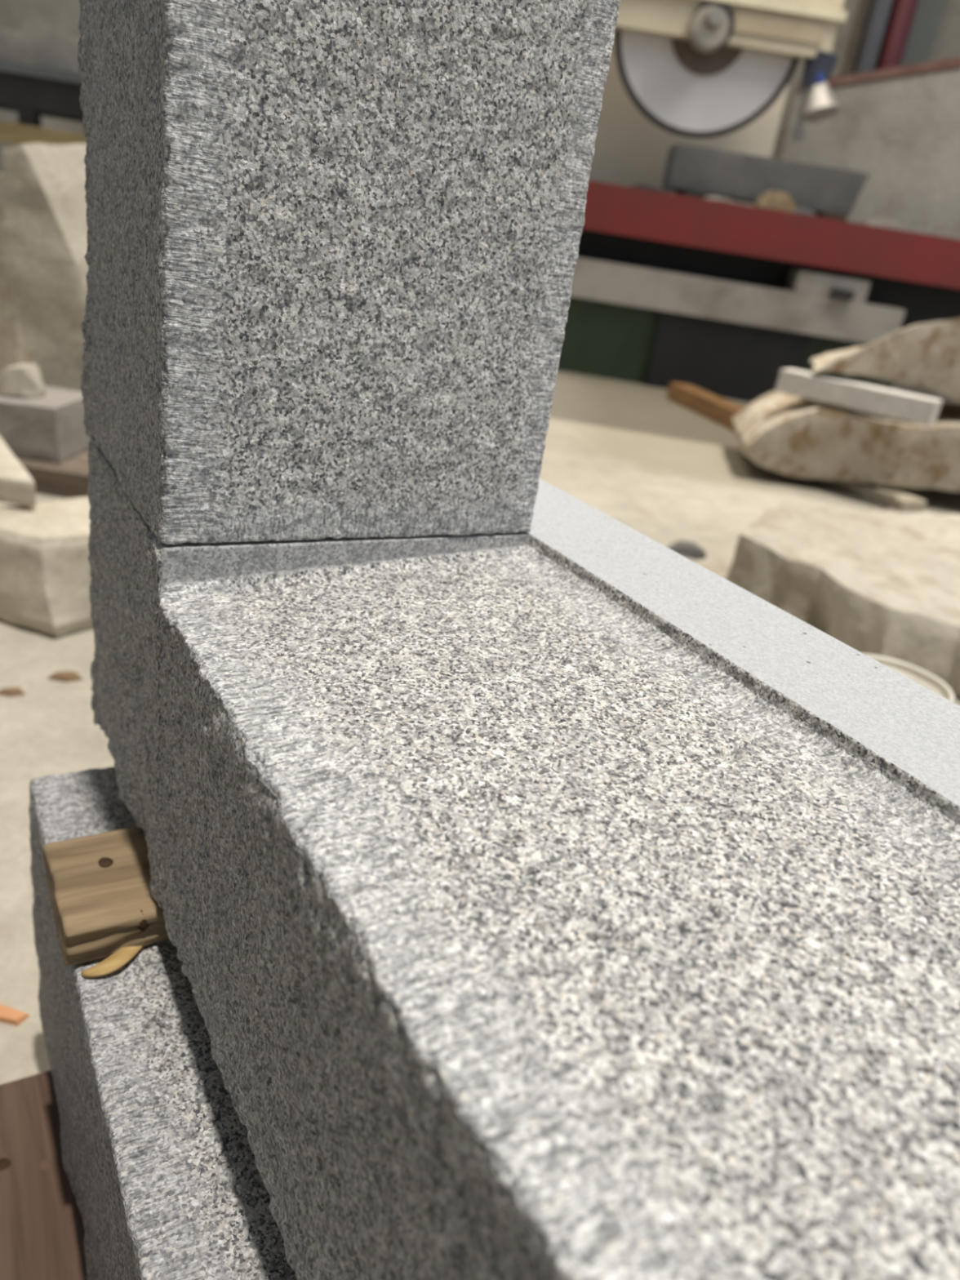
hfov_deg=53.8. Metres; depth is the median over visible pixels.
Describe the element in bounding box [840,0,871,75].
conduit
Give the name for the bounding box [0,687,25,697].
flake
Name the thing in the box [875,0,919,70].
pipe
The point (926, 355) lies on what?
rough stone slab
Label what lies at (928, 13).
steel column
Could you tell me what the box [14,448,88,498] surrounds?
slab
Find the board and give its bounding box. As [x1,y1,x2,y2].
[0,1070,87,1279]
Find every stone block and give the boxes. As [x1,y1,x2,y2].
[0,385,90,462]
[0,497,93,637]
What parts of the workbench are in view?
leg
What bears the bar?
on the rough stone slab at (783, 433)
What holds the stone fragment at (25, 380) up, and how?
on the stone block at (51, 427)
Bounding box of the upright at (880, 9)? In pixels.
[853,0,892,73]
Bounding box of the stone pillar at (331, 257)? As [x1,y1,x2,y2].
[76,0,620,544]
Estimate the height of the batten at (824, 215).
0.034 m
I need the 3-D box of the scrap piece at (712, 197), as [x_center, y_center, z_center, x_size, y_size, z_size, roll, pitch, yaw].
[1.114,-2.049,4.391,0.142,0.020,0.070,9,24,0]
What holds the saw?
on the floor
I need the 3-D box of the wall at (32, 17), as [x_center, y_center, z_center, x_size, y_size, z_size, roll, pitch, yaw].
[0.652,-4.083,6.263,12.000,3.790,0.201,9,24,0]
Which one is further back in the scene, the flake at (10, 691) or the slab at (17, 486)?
the slab at (17, 486)
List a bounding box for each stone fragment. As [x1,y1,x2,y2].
[0,363,46,398]
[667,540,706,559]
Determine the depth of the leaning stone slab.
2.06 m
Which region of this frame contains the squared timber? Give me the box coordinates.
[666,382,745,431]
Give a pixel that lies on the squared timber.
(721, 411)
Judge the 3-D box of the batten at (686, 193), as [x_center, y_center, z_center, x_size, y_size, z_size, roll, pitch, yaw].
[1.040,-2.196,4.687,0.100,0.034,0.520,9,24,0]
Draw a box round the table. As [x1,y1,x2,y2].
[557,180,959,402]
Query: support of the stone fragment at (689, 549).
on the floor
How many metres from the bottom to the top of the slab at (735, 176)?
0.194 m
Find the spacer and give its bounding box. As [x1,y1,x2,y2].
[43,826,169,977]
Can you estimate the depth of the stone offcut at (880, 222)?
4.46 m
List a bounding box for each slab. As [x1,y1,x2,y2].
[0,27,79,72]
[0,173,33,373]
[0,436,35,506]
[1,142,88,391]
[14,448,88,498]
[662,142,869,215]
[726,504,959,698]
[732,391,959,491]
[809,317,959,401]
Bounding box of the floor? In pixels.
[0,370,959,1084]
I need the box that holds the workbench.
[0,59,86,145]
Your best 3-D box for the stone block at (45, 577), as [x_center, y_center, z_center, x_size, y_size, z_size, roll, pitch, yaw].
[-0.623,-0.122,1.466,0.194,0.147,0.306,24,28,30]
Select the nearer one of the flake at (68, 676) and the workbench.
the flake at (68, 676)
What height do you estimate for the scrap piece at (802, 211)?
0.030 m
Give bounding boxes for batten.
[675,190,708,198]
[813,478,927,511]
[815,212,848,221]
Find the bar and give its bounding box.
[775,368,942,426]
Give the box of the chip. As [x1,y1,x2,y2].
[0,1004,30,1026]
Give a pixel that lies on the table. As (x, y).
(718, 298)
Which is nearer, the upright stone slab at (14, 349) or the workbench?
the upright stone slab at (14, 349)
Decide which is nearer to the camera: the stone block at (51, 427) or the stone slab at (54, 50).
the stone block at (51, 427)
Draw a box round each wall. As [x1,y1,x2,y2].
[0,0,959,173]
[781,57,959,403]
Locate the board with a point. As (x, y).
(42, 1231)
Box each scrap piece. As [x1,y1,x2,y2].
[628,183,672,193]
[704,195,735,203]
[794,207,816,216]
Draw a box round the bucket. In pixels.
[864,653,955,702]
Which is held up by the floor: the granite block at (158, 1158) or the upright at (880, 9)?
the upright at (880, 9)
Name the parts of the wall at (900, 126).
rail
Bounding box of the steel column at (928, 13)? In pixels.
[851,0,946,74]
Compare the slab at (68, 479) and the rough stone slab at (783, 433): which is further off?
the rough stone slab at (783, 433)
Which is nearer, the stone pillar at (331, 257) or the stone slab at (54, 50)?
the stone pillar at (331, 257)
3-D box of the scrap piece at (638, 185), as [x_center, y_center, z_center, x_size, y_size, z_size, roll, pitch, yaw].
[0.794,-2.101,4.391,0.201,0.023,0.071,9,24,1]
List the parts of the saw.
blade, arm, plate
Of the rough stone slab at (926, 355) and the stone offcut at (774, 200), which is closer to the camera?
the rough stone slab at (926, 355)
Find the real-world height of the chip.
0.005 m
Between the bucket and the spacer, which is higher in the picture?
the bucket
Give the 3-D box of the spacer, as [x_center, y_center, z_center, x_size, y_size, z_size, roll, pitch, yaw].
[-0.141,0.134,0.553,0.203,0.023,0.098,-6,28,-30]
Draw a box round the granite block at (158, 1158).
[28,766,297,1279]
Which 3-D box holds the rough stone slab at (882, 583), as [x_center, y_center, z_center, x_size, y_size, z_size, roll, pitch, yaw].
[1.060,-0.188,2.235,0.707,0.129,1.456,23,27,28]
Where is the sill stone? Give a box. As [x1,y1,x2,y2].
[87,440,959,1279]
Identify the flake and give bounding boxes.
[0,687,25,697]
[47,671,83,682]
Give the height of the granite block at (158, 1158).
0.227 m
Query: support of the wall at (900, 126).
on the floor
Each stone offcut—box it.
[754,191,795,213]
[862,217,907,231]
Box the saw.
[589,0,848,206]
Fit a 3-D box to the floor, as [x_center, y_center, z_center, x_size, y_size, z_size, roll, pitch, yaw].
[-0.051,0.318,1.017,18.000,0.120,13.600,9,24,0]
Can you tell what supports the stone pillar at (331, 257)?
on the sill stone
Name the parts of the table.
panel, rail, panel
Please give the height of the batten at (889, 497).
0.038 m
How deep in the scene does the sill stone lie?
0.30 m
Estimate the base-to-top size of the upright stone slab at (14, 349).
0.575 m

